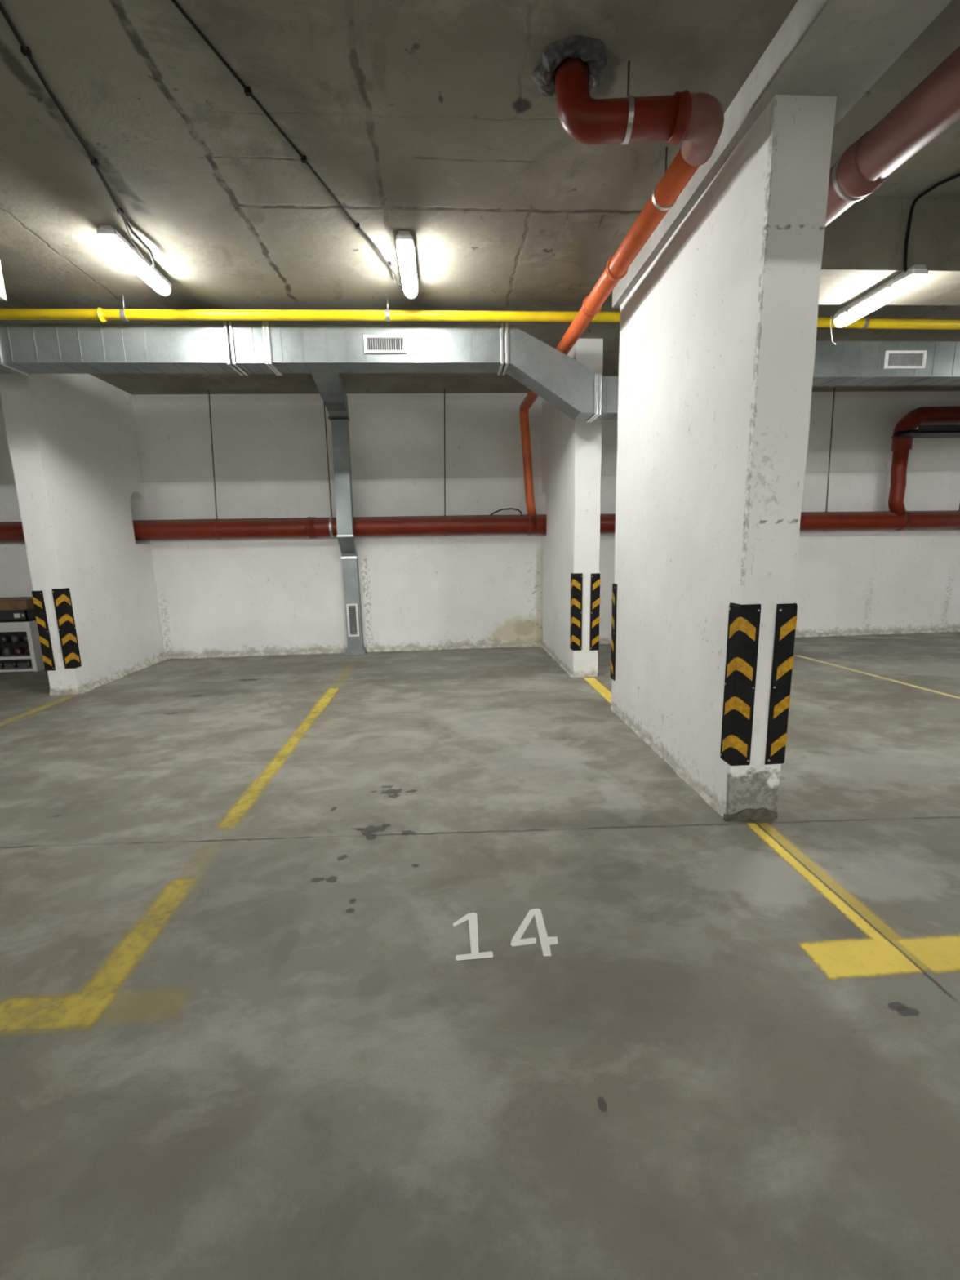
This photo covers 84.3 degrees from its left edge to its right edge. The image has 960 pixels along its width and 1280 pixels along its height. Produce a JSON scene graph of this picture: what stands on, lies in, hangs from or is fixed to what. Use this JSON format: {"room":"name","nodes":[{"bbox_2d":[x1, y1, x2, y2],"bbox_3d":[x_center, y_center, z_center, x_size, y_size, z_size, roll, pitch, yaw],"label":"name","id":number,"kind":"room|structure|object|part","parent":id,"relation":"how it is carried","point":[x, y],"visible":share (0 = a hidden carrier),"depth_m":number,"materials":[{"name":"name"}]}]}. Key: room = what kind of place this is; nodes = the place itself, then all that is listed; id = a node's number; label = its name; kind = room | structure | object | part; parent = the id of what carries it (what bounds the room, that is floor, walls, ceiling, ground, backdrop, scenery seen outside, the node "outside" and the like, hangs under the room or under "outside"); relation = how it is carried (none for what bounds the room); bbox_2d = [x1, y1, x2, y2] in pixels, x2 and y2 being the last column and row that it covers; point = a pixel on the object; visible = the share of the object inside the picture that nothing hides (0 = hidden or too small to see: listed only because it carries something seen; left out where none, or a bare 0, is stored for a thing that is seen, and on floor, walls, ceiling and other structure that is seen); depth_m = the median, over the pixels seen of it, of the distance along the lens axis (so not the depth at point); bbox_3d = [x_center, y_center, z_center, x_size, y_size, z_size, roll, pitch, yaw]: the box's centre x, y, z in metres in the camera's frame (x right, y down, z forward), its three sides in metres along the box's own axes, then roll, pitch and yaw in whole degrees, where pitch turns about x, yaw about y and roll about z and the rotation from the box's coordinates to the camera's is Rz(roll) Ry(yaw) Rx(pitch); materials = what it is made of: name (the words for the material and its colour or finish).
{"room":"parking garage","nodes":[
{"label":"parking garage","id":0,"kind":"room"},
{"bbox_2d":[0,631,959,1279],"bbox_3d":[0.913,1.761,-1.643,17.900,0.200,18.438,-2,10,-4],"label":"floor","id":1,"kind":"structure","parent":0,"point":[300,1074],"depth_m":1.69,"materials":[{"name":"concrete"}]},
{"bbox_2d":[0,620,44,672],"bbox_3d":[-5.919,0.066,6.436,1.250,0.600,0.420,-2,10,-4],"label":"storage cabinet","id":2,"kind":"object","parent":1,"relation":"on","point":[29,628],"visible":0.44,"depth_m":6.32,"materials":[{"name":"white plastic"}]},
{"bbox_2d":[0,662,4,668],"bbox_3d":[-5.752,0.294,6.376,0.044,0.092,0.043,-2,10,-4],"label":"storage jar","id":3,"kind":"object","parent":2,"relation":"on","point":[2,664],"visible":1,"depth_m":6.37,"materials":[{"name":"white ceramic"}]},
{"bbox_2d":[0,635,9,643],"bbox_3d":[-5.669,-0.021,6.326,0.076,0.107,0.074,-2,10,-4],"label":"storage jar","id":4,"kind":"object","parent":2,"relation":"on","point":[5,638],"visible":1,"depth_m":6.30,"materials":[{"name":"white glass"}]},
{"bbox_2d":[2,647,13,656],"bbox_3d":[-5.656,0.126,6.353,0.090,0.118,0.088,-2,10,-4],"label":"storage jar","id":5,"kind":"object","parent":2,"relation":"on","point":[6,651],"visible":1,"depth_m":6.33,"materials":[{"name":"grey glass"}]},
{"bbox_2d":[0,638,23,643],"bbox_3d":[-5.923,0.018,6.478,1.150,0.010,0.280,-2,10,-4],"label":"shelf","id":6,"kind":"object","parent":2,"relation":"attached to","point":[10,639],"depth_m":6.42,"materials":[{"name":"black plastic"}]},
{"bbox_3d":[-5.923,-0.171,6.384,1.150,0.115,0.400,-2,10,-4],"label":"rail","id":7,"kind":"part","parent":2,"relation":"part of","materials":[{"name":"white metal"}]},
{"bbox_2d":[12,662,17,667],"bbox_3d":[-5.603,0.289,6.385,0.044,0.092,0.043,-2,10,-4],"label":"storage jar","id":8,"kind":"object","parent":2,"relation":"on","point":[14,664],"visible":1,"depth_m":6.37,"materials":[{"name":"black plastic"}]},
{"bbox_2d":[0,650,31,660],"bbox_3d":[-5.915,0.193,6.449,1.150,0.035,0.400,-2,10,-4],"label":"shelf","id":9,"kind":"object","parent":2,"relation":"attached to","point":[24,656],"depth_m":6.28,"materials":[{"name":"white metal"}]},
{"bbox_2d":[11,635,20,642],"bbox_3d":[-5.550,-0.025,6.333,0.076,0.107,0.074,-2,10,-4],"label":"storage jar","id":10,"kind":"object","parent":2,"relation":"on","point":[15,638],"visible":1,"depth_m":6.31,"materials":[{"name":"black glass"}]},
{"bbox_3d":[-5.933,0.021,6.631,1.250,0.580,0.020,-2,10,-4],"label":"panel","id":11,"kind":"part","parent":2,"relation":"part of","materials":[{"name":"black plastic"}]},
{"bbox_3d":[-5.912,0.343,6.476,1.150,0.030,0.400,-2,10,-4],"label":"rail","id":12,"kind":"part","parent":2,"relation":"part of","materials":[{"name":"white metal"}]},
{"bbox_2d":[0,608,35,622],"bbox_3d":[-5.921,-0.299,6.360,1.200,0.145,0.383,-2,10,-4],"label":"crate","id":13,"kind":"object","parent":2,"relation":"on","point":[11,615],"visible":0.64,"depth_m":6.21,"materials":[{"name":"plastic"}]},
{"bbox_2d":[0,596,34,610],"bbox_3d":[-5.938,-0.425,6.318,1.370,0.115,0.480,-2,10,-4],"label":"wooden board","id":14,"kind":"object","parent":13,"relation":"on","point":[16,602],"visible":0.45,"depth_m":6.12,"materials":[{"name":"brown wood"}]},
{"bbox_2d":[14,646,24,655],"bbox_3d":[-5.526,0.121,6.361,0.090,0.118,0.088,-2,10,-4],"label":"storage jar","id":15,"kind":"object","parent":2,"relation":"on","point":[19,651],"visible":1,"depth_m":6.33,"materials":[{"name":"black glass"}]},
{"bbox_2d":[22,634,27,642],"bbox_3d":[-5.420,-0.030,6.342,0.076,0.107,0.074,-2,10,-4],"label":"storage jar","id":16,"kind":"object","parent":2,"relation":"on","point":[24,637],"visible":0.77,"depth_m":6.31,"materials":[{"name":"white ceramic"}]},
{"bbox_2d":[26,646,30,655],"bbox_3d":[-5.397,0.117,6.369,0.090,0.118,0.088,-2,10,-4],"label":"storage jar","id":17,"kind":"object","parent":2,"relation":"on","point":[28,652],"visible":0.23,"depth_m":6.33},
{"bbox_2d":[26,661,31,667],"bbox_3d":[-5.443,0.284,6.395,0.044,0.092,0.043,-2,10,-4],"label":"storage jar","id":18,"kind":"object","parent":2,"relation":"on","point":[28,663],"visible":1,"depth_m":6.38,"materials":[{"name":"white glass"}]},
{"bbox_3d":[-5.320,0.048,6.464,0.050,0.600,0.400,-2,10,-4],"label":"frame","id":19,"kind":"part","parent":2,"relation":"part of","materials":[{"name":"white metal"}]},
{"bbox_2d":[0,695,76,726],"bbox_3d":[-3.885,0.861,3.423,0.220,0.001,3.750,-2,10,-4],"label":"line","id":20,"kind":"object","parent":1,"relation":"on","point":[47,705],"visible":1,"depth_m":4.75,"materials":[{"name":"yellow paint"}]},
{"bbox_2d":[0,373,164,692],"bbox_3d":[-4.216,-1.199,5.809,0.270,3.236,1.684,-2,10,-4],"label":"pillar","id":21,"kind":"structure","parent":1,"relation":"on","point":[72,438],"depth_m":5.47,"materials":[{"name":"white paint"}]},
{"bbox_2d":[31,591,55,671],"bbox_3d":[-4.238,-0.091,5.184,0.102,0.785,0.102,-2,10,-4],"label":"guard","id":22,"kind":"object","parent":21,"relation":"attached to","point":[37,596],"visible":0.99,"depth_m":5.14,"materials":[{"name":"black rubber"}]},
{"bbox_2d":[49,688,78,695],"bbox_3d":[-4.125,0.507,5.255,0.263,0.066,0.028,-2,10,-4],"label":"plaster edge","id":23,"kind":"structure","parent":21,"relation":"attached to","point":[64,691],"depth_m":5.25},
{"bbox_2d":[52,587,81,668],"bbox_3d":[-4.044,-0.113,5.194,0.102,0.785,0.102,-2,10,-4],"label":"guard","id":24,"kind":"object","parent":21,"relation":"attached to","point":[61,597],"visible":1,"depth_m":5.17,"materials":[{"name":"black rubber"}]},
{"bbox_2d":[76,653,167,693],"bbox_3d":[-4.026,0.340,6.094,0.062,0.098,1.678,-2,10,-4],"label":"baseboard","id":25,"kind":"structure","parent":21,"relation":"attached to","point":[86,687],"depth_m":5.88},
{"bbox_2d":[0,687,339,1030],"bbox_3d":[-1.543,0.712,3.969,1.070,0.001,5.040,-2,10,-4],"label":"parking line","id":26,"kind":"object","parent":1,"relation":"on","point":[85,1008],"visible":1,"depth_m":1.75,"materials":[{"name":"yellow paint"}]},
{"bbox_2d":[311,373,367,655],"bbox_3d":[-1.492,-1.187,5.715,0.289,3.123,2.263,-3,10,-10],"label":"duct riser","id":27,"kind":"object","parent":1,"relation":"on","point":[329,385],"visible":1,"depth_m":6.32,"materials":[{"name":"metal"}]},
{"bbox_2d":[346,603,359,636],"bbox_3d":[-1.644,-0.256,6.858,0.143,0.430,0.018,-2,10,-4],"label":"grille","id":28,"kind":"object","parent":27,"relation":"attached to","point":[352,609],"depth_m":6.86,"materials":[{"name":"white metal"}]},
{"bbox_2d":[0,321,959,422],"bbox_3d":[0.404,-2.199,4.401,17.460,0.690,0.290,-2,10,-4],"label":"ventilation duct","id":29,"kind":"object","parent":27,"relation":"attached to","point":[560,380],"visible":0.83,"depth_m":4.19,"materials":[{"name":"metal"}]},
{"bbox_2d":[363,334,406,354],"bbox_3d":[-0.743,-2.321,4.163,0.330,0.135,0.018,-2,10,-4],"label":"grille","id":30,"kind":"object","parent":29,"relation":"attached to","point":[372,344],"depth_m":4.16,"materials":[{"name":"white metal"}]},
{"bbox_2d":[884,350,927,368],"bbox_3d":[3.571,-2.353,4.452,0.355,0.140,0.018,-2,10,-4],"label":"grille","id":31,"kind":"object","parent":29,"relation":"attached to","point":[893,359],"depth_m":4.45,"materials":[{"name":"white metal"}]},
{"bbox_2d":[453,908,557,960],"bbox_3d":[0.088,1.046,1.891,0.366,0.001,0.239,-2,10,-4],"label":"number","id":32,"kind":"object","parent":1,"relation":"on","point":[545,940],"visible":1,"depth_m":1.87,"materials":[{"name":"white paint"}]},
{"bbox_2d":[541,338,603,677],"bbox_3d":[0.995,-1.363,6.086,0.263,3.236,1.784,-2,10,-4],"label":"pillar","id":33,"kind":"structure","parent":1,"relation":"on","point":[571,449],"depth_m":5.47,"materials":[{"name":"white paint"}]},
{"bbox_2d":[541,644,573,677],"bbox_3d":[0.893,0.219,6.358,0.031,0.030,1.778,-2,10,-4],"label":"plaster edge","id":34,"kind":"structure","parent":33,"relation":"attached to","point":[542,646],"depth_m":6.16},
{"bbox_2d":[569,573,582,650],"bbox_3d":[0.979,-0.286,5.404,0.102,0.785,0.102,-2,10,-4],"label":"guard","id":35,"kind":"object","parent":33,"relation":"attached to","point":[576,579],"visible":1,"depth_m":5.37,"materials":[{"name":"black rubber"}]},
{"bbox_2d":[589,573,600,650],"bbox_3d":[1.167,-0.287,5.417,0.102,0.785,0.102,-2,10,-4],"label":"guard","id":36,"kind":"object","parent":33,"relation":"attached to","point":[595,577],"visible":1,"depth_m":5.37,"materials":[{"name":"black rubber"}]},
{"bbox_2d":[583,677,611,704],"bbox_3d":[1.148,0.472,4.981,0.200,0.001,1.030,-2,10,-4],"label":"line","id":37,"kind":"object","parent":1,"relation":"on","point":[606,693],"visible":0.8,"depth_m":5.04,"materials":[{"name":"yellow paint"}]},
{"bbox_2d":[611,94,836,814],"bbox_3d":[1.257,-0.792,3.279,0.258,3.085,1.866,-2,10,-4],"label":"pillar","id":38,"kind":"structure","parent":1,"relation":"on","point":[717,335],"depth_m":2.62,"materials":[{"name":"white paint"}]},
{"bbox_2d":[610,583,617,680],"bbox_3d":[1.125,-0.064,4.311,0.102,0.785,0.102,-2,10,-4],"label":"guard","id":39,"kind":"object","parent":38,"relation":"attached to","point":[614,585],"visible":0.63,"depth_m":4.29,"materials":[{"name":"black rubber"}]},
{"bbox_2d":[610,706,724,817],"bbox_3d":[1.155,0.708,3.537,0.032,0.046,1.861,-2,10,-4],"label":"plaster edge","id":40,"kind":"structure","parent":38,"relation":"attached to","point":[680,772],"depth_m":3.17,"materials":[{"name":"grey concrete"}]},
{"bbox_2d":[720,602,760,765],"bbox_3d":[1.245,0.216,2.543,0.102,0.785,0.102,-2,10,-4],"label":"guard","id":41,"kind":"object","parent":38,"relation":"attached to","point":[744,620],"visible":1,"depth_m":2.51,"materials":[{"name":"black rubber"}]},
{"bbox_2d":[723,807,777,821],"bbox_3d":[1.343,0.862,2.624,0.271,0.055,0.023,-2,10,-4],"label":"plaster edge","id":42,"kind":"structure","parent":38,"relation":"attached to","point":[748,814],"depth_m":2.62,"materials":[{"name":"grey concrete"}]},
{"bbox_2d":[764,603,797,764],"bbox_3d":[1.427,0.212,2.555,0.102,0.785,0.102,-2,10,-4],"label":"guard","id":43,"kind":"object","parent":38,"relation":"attached to","point":[786,614],"visible":0.98,"depth_m":2.51,"materials":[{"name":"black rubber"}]},
{"bbox_2d":[746,822,959,978],"bbox_3d":[1.392,0.974,2.137,0.720,0.001,0.995,-2,10,-4],"label":"parking line","id":44,"kind":"object","parent":1,"relation":"on","point":[874,956],"visible":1,"depth_m":1.77,"materials":[{"name":"yellow paint"}]},
{"bbox_2d":[795,655,959,698],"bbox_3d":[4.093,0.513,4.391,0.480,0.001,3.900,-2,10,-4],"label":"line","id":45,"kind":"object","parent":1,"relation":"on","point":[820,661],"visible":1,"depth_m":5.20,"materials":[{"name":"yellow paint"}]},
{"bbox_2d":[0,0,959,394],"bbox_3d":[0.838,-1.645,-2.250,17.900,0.250,18.438,-2,10,-4],"label":"ceiling","id":46,"kind":"structure","parent":0,"point":[429,120],"depth_m":2.55,"materials":[{"name":"concrete"}]},
{"bbox_2d":[0,261,6,300],"bbox_3d":[-3.101,-2.224,3.084,0.345,0.310,0.350,-2,10,-4],"label":"lamp","id":47,"kind":"object","parent":46,"relation":"attached to","point":[2,293],"visible":1,"depth_m":3.26,"materials":[{"name":"white plastic"}]},
{"bbox_2d":[0,2,155,267],"bbox_3d":[-1.773,-2.209,2.111,0.129,0.055,2.773,-4,10,-13],"label":"cable","id":48,"kind":"object","parent":46,"relation":"attached to","point":[25,51],"visible":1,"depth_m":2.33,"materials":[{"name":"black plastic"}]},
{"bbox_2d":[96,224,171,296],"bbox_3d":[-2.180,-2.397,3.381,0.113,0.106,0.660,-2,10,-4],"label":"lamp","id":49,"kind":"object","parent":46,"relation":"attached to","point":[108,235],"visible":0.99,"depth_m":3.27,"materials":[{"name":"white plastic"}]},
{"bbox_2d":[111,241,168,293],"bbox_3d":[-2.181,-2.377,3.395,0.100,0.060,0.530,-2,10,-4],"label":"diffuser","id":50,"kind":"object","parent":49,"relation":"attached to","point":[125,251],"depth_m":3.36,"materials":[{"name":"white plastic"}]},
{"bbox_2d":[208,390,221,539],"bbox_3d":[-3.212,-2.092,6.395,0.087,1.727,0.251,-2,10,-4],"label":"hanger","id":51,"kind":"object","parent":46,"relation":"hanging from","point":[215,519],"visible":0.62,"depth_m":6.40,"materials":[{"name":"metal"}]},
{"bbox_3d":[-3.211,-2.213,6.373,0.079,1.482,0.014,-2,10,-4],"label":"rod","id":52,"kind":"part","parent":51,"relation":"part of","materials":[{"name":"metal"}]},
{"bbox_2d":[171,0,402,286],"bbox_3d":[-0.937,-2.258,2.272,0.047,0.051,3.139,1,10,14],"label":"cable","id":53,"kind":"object","parent":46,"relation":"attached to","point":[247,90],"visible":0.98,"depth_m":2.31,"materials":[{"name":"black plastic"}]},
{"bbox_2d":[323,401,333,537],"bbox_3d":[-1.857,-2.135,6.480,0.030,1.732,0.251,-2,10,-4],"label":"hanger","id":54,"kind":"object","parent":46,"relation":"hanging from","point":[331,517],"visible":0.66,"depth_m":6.49,"materials":[{"name":"metal"}]},
{"bbox_2d":[395,231,417,298],"bbox_3d":[-0.475,-2.457,3.503,0.113,0.106,0.660,-2,10,-4],"label":"lamp","id":55,"kind":"object","parent":46,"relation":"attached to","point":[406,251],"visible":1,"depth_m":3.36,"materials":[{"name":"plastic"}]},
{"bbox_2d":[397,248,417,296],"bbox_3d":[-0.476,-2.436,3.517,0.100,0.060,0.530,-2,10,-4],"label":"diffuser","id":56,"kind":"object","parent":55,"relation":"attached to","point":[407,264],"depth_m":3.49,"materials":[{"name":"white plastic"}]},
{"bbox_2d":[444,389,446,535],"bbox_3d":[-0.437,-2.179,6.569,0.066,1.738,0.251,-2,10,-4],"label":"hanger","id":57,"kind":"object","parent":46,"relation":"hanging from","point":[445,515],"visible":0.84,"depth_m":6.58,"materials":[{"name":"metal"}]},
{"bbox_3d":[-0.435,-2.300,6.548,0.058,1.493,0.014,-2,10,-4],"label":"rod","id":58,"kind":"part","parent":57,"relation":"part of","materials":[{"name":"metal"}]},
{"bbox_2d":[0,510,959,542],"bbox_3d":[0.282,-1.446,6.748,17.481,0.349,0.265,-2,10,-4],"label":"drain pipe","id":59,"kind":"object","parent":57,"relation":"hanging from","point":[311,527],"visible":0.66,"depth_m":6.58,"materials":[{"name":"red plastic"}]},
{"bbox_2d":[490,507,522,515],"bbox_3d":[0.329,-1.612,6.673,0.409,0.093,0.046,-2,10,-4],"label":"cable loop","id":60,"kind":"object","parent":59,"relation":"on","point":[508,508],"visible":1,"depth_m":6.65,"materials":[{"name":"black plastic"}]},
{"bbox_2d":[888,406,959,515],"bbox_3d":[7.139,-2.355,6.949,3.698,1.392,0.284,-2,10,-4],"label":"drain pipe","id":61,"kind":"object","parent":59,"relation":"attached to","point":[900,446],"visible":0.91,"depth_m":6.73,"materials":[{"name":"red plastic"}]},
{"bbox_2d":[0,294,959,329],"bbox_3d":[0.411,-2.520,4.112,17.460,0.242,0.095,-2,10,-4],"label":"gas pipe","id":62,"kind":"object","parent":46,"relation":"hanging from","point":[124,314],"visible":0.74,"depth_m":4.00,"materials":[{"name":"yellow metal"}]},
{"bbox_3d":[-2.629,-2.488,3.910,0.014,0.102,0.010,-2,10,-4],"label":"hanger rod","id":63,"kind":"part","parent":62,"relation":"part of","materials":[{"name":"metal"}]},
{"bbox_3d":[-0.702,-2.555,4.030,0.014,0.096,0.010,-2,10,-4],"label":"hanger rod","id":64,"kind":"part","parent":62,"relation":"part of","materials":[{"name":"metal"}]},
{"bbox_2d":[530,35,608,97],"bbox_3d":[0.360,-2.269,2.131,0.307,0.037,0.294,-2,10,-4],"label":"mortar collar","id":65,"kind":"object","parent":46,"relation":"attached to","point":[592,51],"visible":0.72,"depth_m":2.06,"materials":[{"name":"grey concrete"}]},
{"bbox_2d":[519,56,724,515],"bbox_3d":[0.528,-1.929,4.381,0.714,1.566,4.558,-2,10,-4],"label":"drain pipe","id":66,"kind":"object","parent":46,"relation":"hanging from","point":[696,120],"visible":1,"depth_m":2.13,"materials":[{"name":"red plastic"}]},
{"bbox_3d":[0.590,-2.221,2.111,0.011,0.136,0.009,-6,11,-26],"label":"hanger rod","id":67,"kind":"part","parent":66,"relation":"part of","materials":[{"name":"metal"}]},
{"bbox_3d":[0.903,-2.305,2.575,0.009,0.148,0.009,2,11,19],"label":"hanger rod","id":68,"kind":"part","parent":66,"relation":"part of","materials":[{"name":"metal"}]},
{"bbox_2d":[612,0,951,308],"bbox_3d":[1.697,-1.231,-3.537,0.407,0.151,15.253,-2,10,-4],"label":"ceiling beam","id":69,"kind":"structure","parent":46,"relation":"attached to","point":[840,49],"depth_m":1.97,"materials":[{"name":"white paint"}]},
{"bbox_2d":[825,387,835,530],"bbox_3d":[4.540,-2.324,6.884,0.063,1.780,0.251,-2,10,-4],"label":"hanger","id":70,"kind":"object","parent":46,"relation":"hanging from","point":[829,513],"visible":0.54,"depth_m":6.89,"materials":[{"name":"metal"}]},
{"bbox_2d":[818,197,959,305],"bbox_3d":[5.327,-2.440,3.414,7.787,0.368,0.444,-2,10,-4],"label":"ceiling beam","id":71,"kind":"structure","parent":46,"relation":"attached to","point":[864,247],"depth_m":3.02,"materials":[{"name":"concrete"}]},
{"bbox_2d":[833,264,928,328],"bbox_3d":[2.457,-2.111,3.286,0.113,0.106,0.620,-2,10,-4],"label":"lamp","id":72,"kind":"object","parent":71,"relation":"attached to","point":[916,275],"visible":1,"depth_m":3.20,"materials":[{"name":"white plastic"}]},
{"bbox_2d":[838,280,909,325],"bbox_3d":[2.456,-2.090,3.300,0.100,0.060,0.490,-2,10,-4],"label":"diffuser","id":73,"kind":"object","parent":72,"relation":"attached to","point":[894,289],"depth_m":3.27,"materials":[{"name":"white plastic"}]},
{"bbox_2d":[903,173,959,272],"bbox_3d":[2.660,-2.211,2.537,0.040,0.392,1.083,-6,11,-25],"label":"cable","id":74,"kind":"object","parent":71,"relation":"attached to","point":[905,255],"visible":1,"depth_m":2.98,"materials":[{"name":"plastic"}]},
{"bbox_2d":[891,424,959,438],"bbox_3d":[7.053,-2.883,6.537,3.883,0.666,0.300,-2,10,-4],"label":"cable tray","id":75,"kind":"object","parent":46,"relation":"hanging from","point":[926,430],"visible":1,"depth_m":6.36,"materials":[{"name":"black metal"}]},
{"bbox_2d":[0,391,959,657],"bbox_3d":[0.263,-1.513,7.016,17.900,3.236,0.200,-2,10,-4],"label":"wall","id":76,"kind":"structure","parent":0,"point":[215,597],"depth_m":6.88,"materials":[{"name":"white paint"}]},
{"bbox_2d":[166,642,542,658],"bbox_3d":[-1.631,0.131,7.054,4.961,0.068,0.052,-2,10,-4],"label":"baseboard","id":77,"kind":"structure","parent":76,"relation":"attached to","point":[224,654],"depth_m":7.05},
{"bbox_2d":[599,627,959,644],"bbox_3d":[5.066,-0.101,7.471,7.955,0.089,0.053,-2,10,-4],"label":"baseboard","id":78,"kind":"structure","parent":76,"relation":"attached to","point":[951,629],"depth_m":7.51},
{"bbox_3d":[5.676,-1.484,-1.656,7.788,0.486,0.303,-2,10,-4],"label":"ceiling beam","id":79,"kind":"structure","parent":0,"visible":0},
{"bbox_2d":[825,45,959,226],"bbox_3d":[2.109,-0.881,-3.973,0.219,0.356,14.178,-2,10,-4],"label":"drain pipe","id":80,"kind":"object","parent":79,"relation":"attached to","point":[933,105],"visible":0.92,"depth_m":2.08,"materials":[{"name":"plastic"}]}
]}

